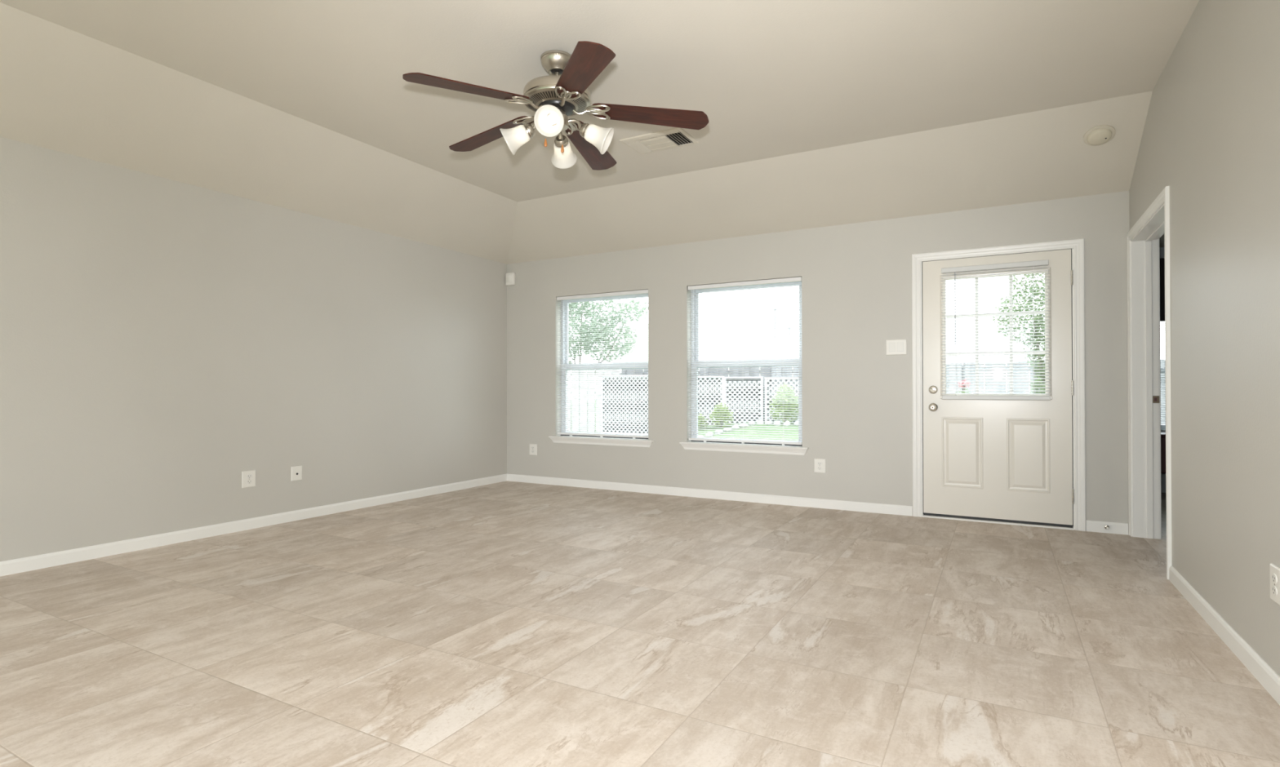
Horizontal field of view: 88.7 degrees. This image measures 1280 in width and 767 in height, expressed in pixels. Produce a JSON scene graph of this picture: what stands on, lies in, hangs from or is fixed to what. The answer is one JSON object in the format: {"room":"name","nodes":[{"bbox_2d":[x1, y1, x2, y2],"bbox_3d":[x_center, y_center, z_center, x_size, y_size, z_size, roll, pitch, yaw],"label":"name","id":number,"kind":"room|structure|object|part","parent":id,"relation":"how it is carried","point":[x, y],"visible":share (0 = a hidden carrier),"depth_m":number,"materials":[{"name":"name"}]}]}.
{"room":"empty living room","nodes":[
{"label":"empty living room","id":0,"kind":"room"},
{"bbox_2d":[0,137,506,561],"bbox_3d":[-3.565,-0.151,3.795,0.180,2.440,8.617,0,0,29],"label":"wall","id":1,"kind":"structure","parent":0,"point":[163,341],"depth_m":4.60,"materials":[{"name":"paint"}]},
{"bbox_2d":[241,470,255,488],"bbox_3d":[-2.886,0.705,4.830,0.014,0.122,0.100,0,0,29],"label":"electrical outlet","id":2,"kind":"object","parent":1,"relation":"attached to","point":[248,477],"visible":1,"depth_m":4.82,"materials":[{"name":"white plastic"}]},
{"bbox_2d":[246,480,252,484],"bbox_3d":[-2.886,0.725,4.830,0.014,0.033,0.044,0,0,29],"label":"receptacle","id":3,"kind":"object","parent":2,"relation":"attached to","point":[248,482],"depth_m":4.83,"materials":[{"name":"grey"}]},
{"bbox_2d":[246,474,252,479],"bbox_3d":[-2.886,0.685,4.831,0.014,0.033,0.044,0,0,29],"label":"receptacle","id":4,"kind":"object","parent":2,"relation":"attached to","point":[248,476],"depth_m":4.83,"materials":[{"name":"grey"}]},
{"bbox_2d":[0,474,506,576],"bbox_3d":[-3.523,1.029,3.661,0.013,0.079,8.437,0,0,29],"label":"baseboard","id":5,"kind":"structure","parent":1,"relation":"attached to","point":[72,556],"depth_m":4.59,"materials":[{"name":"paint"}]},
{"bbox_2d":[290,466,302,481],"bbox_3d":[-2.703,0.708,5.158,0.012,0.112,0.092,0,0,29],"label":"cable plate","id":6,"kind":"object","parent":1,"relation":"attached to","point":[295,472],"visible":1,"depth_m":5.15,"materials":[{"name":"white plastic"}]},
{"bbox_2d":[0,0,1199,264],"bbox_3d":[1.034,-1.604,2.581,9.061,0.444,11.260,0,0,29],"label":"ceiling","id":7,"kind":"structure","parent":0,"point":[820,113],"depth_m":3.98,"materials":[{"name":"paint"}]},
{"bbox_2d":[402,40,708,170],"bbox_3d":[-0.480,-1.492,3.572,1.535,0.531,1.561,0,0,29],"label":"ceiling fan","id":8,"kind":"object","parent":7,"relation":"hanging from","point":[559,95],"visible":1,"depth_m":3.48,"materials":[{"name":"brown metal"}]},
{"bbox_3d":[-0.846,-1.452,3.219,0.631,0.079,0.168,0,-1,-38],"label":"blade","id":9,"kind":"part","parent":8,"relation":"part of","materials":[{"name":"brown wood"}]},
{"bbox_3d":[-0.865,-1.447,3.813,0.631,0.079,0.168,0,0,34],"label":"blade","id":10,"kind":"part","parent":8,"relation":"part of","materials":[{"name":"brown wood"}]},
{"bbox_3d":[-0.672,-1.316,3.534,0.162,0.156,0.150,0,0,1],"label":"lamp shade","id":11,"kind":"part","parent":8,"relation":"part of","materials":[{"name":"white glass"}]},
{"bbox_3d":[-0.452,-1.317,3.303,0.150,0.156,0.162,0,0,1],"label":"lamp shade","id":12,"kind":"part","parent":8,"relation":"part of","materials":[{"name":"white glass"}]},
{"bbox_3d":[-0.451,-1.344,3.337,0.048,0.055,0.070,0,0,1],"label":"bulb","id":13,"kind":"part","parent":8,"relation":"part of","materials":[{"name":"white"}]},
{"bbox_3d":[-0.442,-1.314,3.754,0.150,0.156,0.162,0,0,1],"label":"lamp shade","id":14,"kind":"part","parent":8,"relation":"part of","materials":[{"name":"white glass"}]},
{"bbox_3d":[-0.356,-1.395,3.527,0.097,0.062,0.020,0,0,1],"label":"lamp arm","id":15,"kind":"part","parent":8,"relation":"part of","materials":[{"name":"silver metal"}]},
{"bbox_3d":[-0.275,-1.453,3.054,0.168,0.079,0.631,0,0,-20],"label":"blade","id":16,"kind":"part","parent":8,"relation":"part of","materials":[{"name":"brown wood"}]},
{"bbox_3d":[-0.306,-1.446,4.015,0.168,0.079,0.631,0,0,16],"label":"blade","id":17,"kind":"part","parent":8,"relation":"part of","materials":[{"name":"brown wood"}]},
{"bbox_3d":[-0.221,-1.316,3.523,0.162,0.156,0.150,0,0,1],"label":"lamp shade","id":18,"kind":"part","parent":8,"relation":"part of","materials":[{"name":"white glass"}]},
{"bbox_3d":[0.058,-1.450,3.546,0.631,0.079,0.168,0,0,-2],"label":"blade","id":19,"kind":"part","parent":8,"relation":"part of","materials":[{"name":"brown wood"}]},
{"bbox_2d":[619,127,698,154],"bbox_3d":[0.139,-1.741,4.722,0.480,0.020,0.320,0,0,29],"label":"ceiling vent","id":20,"kind":"object","parent":7,"relation":"in","point":[676,137],"visible":1,"depth_m":4.69,"materials":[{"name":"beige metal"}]},
{"bbox_3d":[0.139,-1.738,4.721,0.424,0.013,0.266,0,0,29],"label":"plate","id":21,"kind":"part","parent":20,"relation":"part of","materials":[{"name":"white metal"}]},
{"bbox_2d":[1083,124,1115,145],"bbox_3d":[3.002,-1.619,4.279,0.172,0.090,0.160,0,0,29],"label":"smoke detector","id":22,"kind":"object","parent":7,"relation":"attached to","point":[1100,135],"visible":1,"depth_m":4.25,"materials":[{"name":"white plastic"}]},
{"bbox_2d":[0,480,1279,766],"bbox_3d":[1.035,1.107,2.562,9.062,0.100,10.900,0,0,29],"label":"floor","id":23,"kind":"structure","parent":0,"point":[506,624],"depth_m":2.63,"materials":[{"name":"tile"}]},
{"bbox_2d":[1160,431,1165,473],"bbox_3d":[5.190,0.779,6.223,1.141,0.605,0.465,0,0,29],"label":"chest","id":24,"kind":"object","parent":23,"relation":"on","point":[1162,433],"visible":0.02,"depth_m":6.13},
{"bbox_2d":[506,191,1129,523],"bbox_3d":[1.031,-0.137,6.083,5.673,2.440,0.180,0,0,29],"label":"wall","id":25,"kind":"structure","parent":0,"point":[857,397],"depth_m":5.66,"materials":[{"name":"paint"}]},
{"bbox_2d":[506,272,515,285],"bbox_3d":[-1.450,-1.169,7.318,0.112,0.139,0.056,0,0,29],"label":"sensor","id":26,"kind":"object","parent":25,"relation":"attached to","point":[510,277],"visible":1,"depth_m":7.29,"materials":[{"name":"white plastic"}]},
{"bbox_2d":[529,444,537,455],"bbox_3d":[-1.172,0.725,7.181,0.100,0.122,0.014,0,0,29],"label":"electrical outlet","id":27,"kind":"object","parent":25,"relation":"attached to","point":[533,447],"visible":1,"depth_m":7.17,"materials":[{"name":"white plastic"}]},
{"bbox_2d":[548,293,653,447],"bbox_3d":[-0.384,-0.151,6.825,1.247,1.574,0.213,0,0,29],"label":"window","id":28,"kind":"structure","parent":25,"relation":"in","point":[586,440],"depth_m":6.92,"materials":[{"name":"white plastic"}]},
{"bbox_2d":[556,289,648,439],"bbox_3d":[-0.402,-0.189,6.793,1.119,1.493,0.043,0,0,29],"label":"window blind","id":29,"kind":"object","parent":28,"relation":"attached to","point":[642,291],"visible":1,"depth_m":6.79,"materials":[{"name":"white plastic"}]},
{"bbox_3d":[-0.737,-0.185,6.984,0.002,1.424,0.029,0,0,29],"label":"ladder cord","id":30,"kind":"part","parent":29,"relation":"part of","materials":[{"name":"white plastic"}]},
{"bbox_3d":[-0.399,0.536,6.793,1.113,0.022,0.026,0,0,29],"label":"rail","id":31,"kind":"part","parent":29,"relation":"part of","materials":[{"name":"white plastic"}]},
{"bbox_3d":[-0.061,-0.188,6.612,0.002,1.424,0.029,0,0,29],"label":"ladder cord","id":32,"kind":"part","parent":29,"relation":"part of","materials":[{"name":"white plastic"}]},
{"bbox_3d":[-0.356,0.164,6.874,1.071,0.761,0.030,0,0,29],"label":"sash","id":33,"kind":"part","parent":28,"relation":"part of","materials":[{"name":"white plastic"}]},
{"bbox_3d":[-0.342,-0.528,6.905,1.071,0.759,0.027,0,0,29],"label":"sash","id":34,"kind":"part","parent":28,"relation":"part of","materials":[{"name":"clear glass"}]},
{"bbox_2d":[679,281,808,455],"bbox_3d":[0.966,-0.155,6.083,1.229,1.578,0.213,0,0,29],"label":"window","id":35,"kind":"structure","parent":25,"relation":"in","point":[762,448],"depth_m":6.10,"materials":[{"name":"white plastic"}]},
{"bbox_2d":[688,276,802,445],"bbox_3d":[0.949,-0.193,6.051,1.101,1.497,0.043,0,0,29],"label":"window blind","id":36,"kind":"object","parent":35,"relation":"attached to","point":[799,278],"visible":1,"depth_m":6.03,"materials":[{"name":"white plastic"}]},
{"bbox_3d":[0.952,-0.190,6.056,0.002,1.428,0.029,0,0,29],"label":"ladder cord","id":37,"kind":"part","parent":36,"relation":"part of","materials":[{"name":"white fabric"}]},
{"bbox_3d":[0.952,0.534,6.051,1.095,0.022,0.026,0,0,29],"label":"rail","id":38,"kind":"part","parent":36,"relation":"part of","materials":[{"name":"white plastic"}]},
{"bbox_3d":[0.995,0.160,6.132,1.053,0.765,0.030,0,0,29],"label":"sash","id":39,"kind":"part","parent":35,"relation":"part of","materials":[{"name":"clear glass"}]},
{"bbox_3d":[1.009,-0.534,6.163,1.053,0.759,0.027,0,0,29],"label":"sash","id":40,"kind":"part","parent":35,"relation":"part of","materials":[{"name":"clear glass"}]},
{"bbox_2d":[506,474,1128,535],"bbox_3d":[0.982,1.043,5.992,5.640,0.079,0.013,0,0,29],"label":"baseboard","id":41,"kind":"structure","parent":25,"relation":"attached to","point":[1091,526],"depth_m":5.96,"materials":[{"name":"paint"}]},
{"bbox_2d":[813,458,826,473],"bbox_3d":[1.560,0.715,5.679,0.100,0.122,0.014,0,0,29],"label":"electrical outlet","id":42,"kind":"object","parent":25,"relation":"attached to","point":[820,464],"visible":1,"depth_m":5.67,"materials":[{"name":"white plastic"}]},
{"bbox_2d":[885,339,906,355],"bbox_3d":[2.107,-0.299,5.383,0.161,0.128,0.012,0,0,29],"label":"light switch","id":43,"kind":"object","parent":25,"relation":"attached to","point":[893,347],"visible":1,"depth_m":5.38,"materials":[{"name":"white plastic"}]},
{"bbox_2d":[911,238,1085,531],"bbox_3d":[2.756,0.010,5.097,1.168,2.130,0.244,0,0,29],"label":"door","id":44,"kind":"structure","parent":25,"relation":"in","point":[1007,462],"depth_m":5.01,"materials":[{"name":"paint"}]},
{"bbox_3d":[2.338,0.191,5.226,0.066,0.066,0.067,0,0,29],"label":"knob","id":45,"kind":"part","parent":44,"relation":"part of","materials":[{"name":"silver metal"}]},
{"bbox_3d":[2.727,-0.372,5.046,0.752,0.988,0.015,0,0,29],"label":"glass frame","id":46,"kind":"part","parent":44,"relation":"part of","materials":[{"name":"paint"}]},
{"bbox_2d":[940,259,1052,400],"bbox_3d":[2.719,-0.395,5.029,0.752,1.043,0.054,0,0,29],"label":"door blind","id":47,"kind":"object","parent":44,"relation":"attached to","point":[1036,263],"visible":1,"depth_m":5.01,"materials":[{"name":"white plastic"}]},
{"bbox_3d":[2.719,0.109,5.022,0.732,0.034,0.024,0,0,29],"label":"rail","id":48,"kind":"part","parent":47,"relation":"part of","materials":[{"name":"white plastic"}]},
{"bbox_3d":[2.947,-0.392,4.899,0.002,0.980,0.027,0,0,29],"label":"ladder cord","id":49,"kind":"part","parent":47,"relation":"part of","materials":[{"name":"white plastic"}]},
{"bbox_2d":[1160,247,1165,493],"bbox_3d":[6.253,-0.141,6.025,3.241,2.440,0.180,0,0,29],"label":"wall","id":50,"kind":"structure","parent":0,"point":[1162,249],"depth_m":6.50,"materials":[{"name":"grey paint"}]},
{"bbox_2d":[1160,257,1164,321],"bbox_3d":[5.400,-0.928,6.347,1.439,0.620,0.065,0,0,29],"label":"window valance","id":51,"kind":"object","parent":50,"relation":"attached to","point":[1162,260],"visible":0.02,"depth_m":6.45,"materials":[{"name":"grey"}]},
{"bbox_2d":[1160,368,1165,430],"bbox_3d":[5.452,-0.117,6.476,1.280,1.160,0.060,0,0,29],"label":"window","id":52,"kind":"structure","parent":50,"relation":"in","point":[1162,427],"depth_m":6.56,"materials":[{"name":"white plastic"}]},
{"bbox_2d":[1160,320,1165,425],"bbox_3d":[5.418,-0.140,6.415,1.264,1.110,0.036,0,0,29],"label":"blind","id":53,"kind":"object","parent":52,"relation":"attached to","point":[1161,321],"visible":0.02,"depth_m":6.52,"materials":[{"name":"white plastic"}]},
{"bbox_2d":[1128,0,1279,676],"bbox_3d":[1.507,-0.366,0.907,0.147,2.824,8.437,0,0,29],"label":"wall","id":54,"kind":"structure","parent":0,"point":[1211,135],"depth_m":2.70,"materials":[{"name":"paint"}]},
{"bbox_2d":[1126,186,1171,579],"bbox_3d":[3.239,-0.002,4.057,0.184,2.138,1.245,0,0,29],"label":"door frame","id":55,"kind":"structure","parent":54,"relation":"in","point":[1143,239],"depth_m":4.52,"materials":[{"name":"paint"}]},
{"bbox_3d":[3.555,0.110,4.510,0.036,0.050,0.002,0,0,29],"label":"strike plate","id":56,"kind":"part","parent":55,"relation":"part of","materials":[{"name":"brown metal"}]},
{"bbox_2d":[1168,565,1279,705],"bbox_3d":[1.136,1.002,0.387,0.013,0.079,7.185,0,0,29],"label":"baseboard","id":57,"kind":"structure","parent":54,"relation":"attached to","point":[1269,680],"depth_m":2.60,"materials":[{"name":"paint"}]},
{"bbox_2d":[1270,563,1279,605],"bbox_3d":[2.128,0.673,2.189,0.014,0.122,0.100,0,0,29],"label":"electrical outlet","id":58,"kind":"object","parent":54,"relation":"attached to","point":[1274,570],"visible":1,"depth_m":2.19,"materials":[{"name":"white plastic"}]},
{"bbox_2d":[1271,585,1277,595],"bbox_3d":[2.128,0.693,2.189,0.014,0.033,0.044,0,0,29],"label":"receptacle","id":59,"kind":"object","parent":58,"relation":"attached to","point":[1274,588],"depth_m":2.19,"materials":[{"name":"grey plastic"}]},
{"bbox_2d":[1271,573,1277,583],"bbox_3d":[2.128,0.653,2.189,0.014,0.033,0.044,0,0,29],"label":"receptacle","id":60,"kind":"object","parent":58,"relation":"attached to","point":[1274,576],"depth_m":2.18,"materials":[{"name":"grey plastic"}]},
{"label":"outside","id":61,"kind":"structure","parent":0,"visible":0},
{"bbox_2d":[577,400,798,440],"bbox_3d":[7.224,1.280,13.137,120.000,0.500,110.000,0,0,29],"label":"lawn","id":62,"kind":"structure","parent":61,"point":[769,426],"depth_m":16.27,"materials":[{"name":"green plant"}]},
{"bbox_2d":[567,369,621,432],"bbox_3d":[-3.835,0.642,22.712,7.400,2.224,0.185,0,0,29],"label":"fence","id":63,"kind":"object","parent":62,"relation":"on","point":[580,371],"visible":0.02,"depth_m":21.49,"materials":[{"name":"white wood"}]},
{"bbox_2d":[568,298,648,422],"bbox_3d":[-2.116,-1.410,27.429,5.753,6.307,2.849,0,0,29],"label":"tree","id":64,"kind":"object","parent":62,"relation":"on","point":[584,306],"visible":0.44,"depth_m":26.88,"materials":[{"name":"green plant"}]},
{"bbox_3d":[-2.117,-2.511,27.437,5.753,4.104,2.849,0,0,29],"label":"crown","id":65,"kind":"part","parent":64,"relation":"part of","materials":[{"name":"green plant"}]},
{"bbox_2d":[600,374,648,435],"bbox_3d":[-0.032,0.652,19.924,2.650,1.820,0.120,0,0,29],"label":"lattice panel","id":66,"kind":"object","parent":62,"relation":"on","point":[609,376],"visible":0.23,"depth_m":20.16,"materials":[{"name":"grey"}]},
{"bbox_2d":[697,413,708,430],"bbox_3d":[1.577,1.015,17.369,0.502,0.471,0.522,0,0,29],"label":"shrub","id":67,"kind":"object","parent":62,"relation":"on","point":[699,420],"visible":0.51,"depth_m":17.30,"materials":[{"name":"green plant"}]},
{"bbox_2d":[705,432,713,435],"bbox_3d":[1.724,1.274,16.228,0.191,0.150,0.199,0,0,29],"label":"edging stone","id":68,"kind":"object","parent":62,"relation":"on","point":[710,433],"visible":0.56,"depth_m":16.16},
{"bbox_2d":[697,376,724,426],"bbox_3d":[1.786,0.584,18.925,1.400,1.580,0.120,0,0,29],"label":"lattice panel","id":69,"kind":"object","parent":62,"relation":"on","point":[721,385],"visible":0.28,"depth_m":18.79,"materials":[{"name":"grey"}]},
{"bbox_2d":[624,308,799,377],"bbox_3d":[6.352,-0.815,29.947,11.900,4.530,7.600,0,0,29],"label":"house","id":70,"kind":"structure","parent":62,"relation":"on","point":[793,335],"depth_m":27.64,"materials":[{"name":"white"}]},
{"bbox_2d":[715,430,723,434],"bbox_3d":[1.978,1.223,16.437,0.218,0.126,0.196,0,0,-10],"label":"edging stone","id":71,"kind":"object","parent":62,"relation":"on","point":[716,430],"visible":0.66,"depth_m":16.36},
{"bbox_2d":[709,403,734,427],"bbox_3d":[2.137,0.843,17.232,0.710,0.689,0.708,0,0,29],"label":"shrub","id":72,"kind":"object","parent":62,"relation":"on","point":[719,406],"visible":0.73,"depth_m":17.15,"materials":[{"name":"green plant"}]},
{"bbox_2d":[723,428,732,431],"bbox_3d":[2.208,1.175,16.619,0.228,0.118,0.228,0,-1,-36],"label":"edging stone","id":73,"kind":"object","parent":62,"relation":"on","point":[724,429],"visible":0.66,"depth_m":16.52,"materials":[{"name":"white stone"}]},
{"bbox_2d":[724,376,764,424],"bbox_3d":[2.904,0.564,18.312,1.150,1.510,0.120,0,0,29],"label":"lattice panel","id":74,"kind":"object","parent":62,"relation":"on","point":[757,383],"visible":0.48,"depth_m":18.28,"materials":[{"name":"grey"}]},
{"bbox_2d":[756,419,764,423],"bbox_3d":[3.151,1.029,17.145,0.210,0.165,0.182,0,0,29],"label":"edging stone","id":75,"kind":"object","parent":62,"relation":"on","point":[761,420],"visible":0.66,"depth_m":17.08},
{"bbox_2d":[764,421,773,425],"bbox_3d":[3.342,1.028,17.007,0.218,0.121,0.199,0,0,-18],"label":"edging stone","id":76,"kind":"object","parent":62,"relation":"on","point":[766,424],"visible":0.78,"depth_m":16.93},
{"bbox_2d":[773,421,781,426],"bbox_3d":[3.518,1.045,16.797,0.186,0.185,0.200,0,0,29],"label":"edging stone","id":77,"kind":"object","parent":62,"relation":"on","point":[775,421],"visible":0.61,"depth_m":16.72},
{"bbox_2d":[764,377,798,423],"bbox_3d":[4.372,0.517,17.505,2.100,1.390,0.120,0,0,29],"label":"lattice panel","id":78,"kind":"object","parent":62,"relation":"on","point":[774,381],"visible":0.24,"depth_m":17.85,"materials":[{"name":"grey wood"}]},
{"bbox_2d":[768,382,798,422],"bbox_3d":[3.804,0.536,17.121,0.863,1.113,0.873,0,0,29],"label":"shrub","id":79,"kind":"object","parent":62,"relation":"on","point":[780,409],"visible":0.74,"depth_m":17.02,"materials":[{"name":"green plant"}]},
{"bbox_2d":[783,421,791,426],"bbox_3d":[3.743,1.036,16.691,0.183,0.172,0.201,0,0,29],"label":"edging stone","id":80,"kind":"object","parent":62,"relation":"on","point":[785,421],"visible":0.63,"depth_m":16.62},
{"bbox_2d":[621,360,1165,424],"bbox_3d":[7.143,0.593,16.681,17.550,2.225,0.185,0,0,29],"label":"fence","id":81,"kind":"object","parent":62,"relation":"on","point":[739,371],"visible":0.03,"depth_m":16.07,"materials":[{"name":"white wood"}]},
{"bbox_3d":[7.134,-0.340,16.673,17.550,0.090,0.039,0,0,29],"label":"rail","id":82,"kind":"part","parent":81,"relation":"part of","materials":[{"name":"white wood"}]},
{"bbox_2d":[955,379,970,393],"bbox_3d":[5.767,0.638,11.660,0.504,1.424,0.503,0,0,29],"label":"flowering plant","id":83,"kind":"object","parent":62,"relation":"on","point":[965,380],"visible":0.2,"depth_m":11.63,"materials":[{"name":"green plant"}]},
{"bbox_2d":[991,273,1044,393],"bbox_3d":[6.943,-0.451,11.245,1.592,3.751,1.064,0,0,29],"label":"tree","id":84,"kind":"object","parent":62,"relation":"on","point":[1028,275],"visible":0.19,"depth_m":11.28,"materials":[{"name":"green plant"}]}
]}

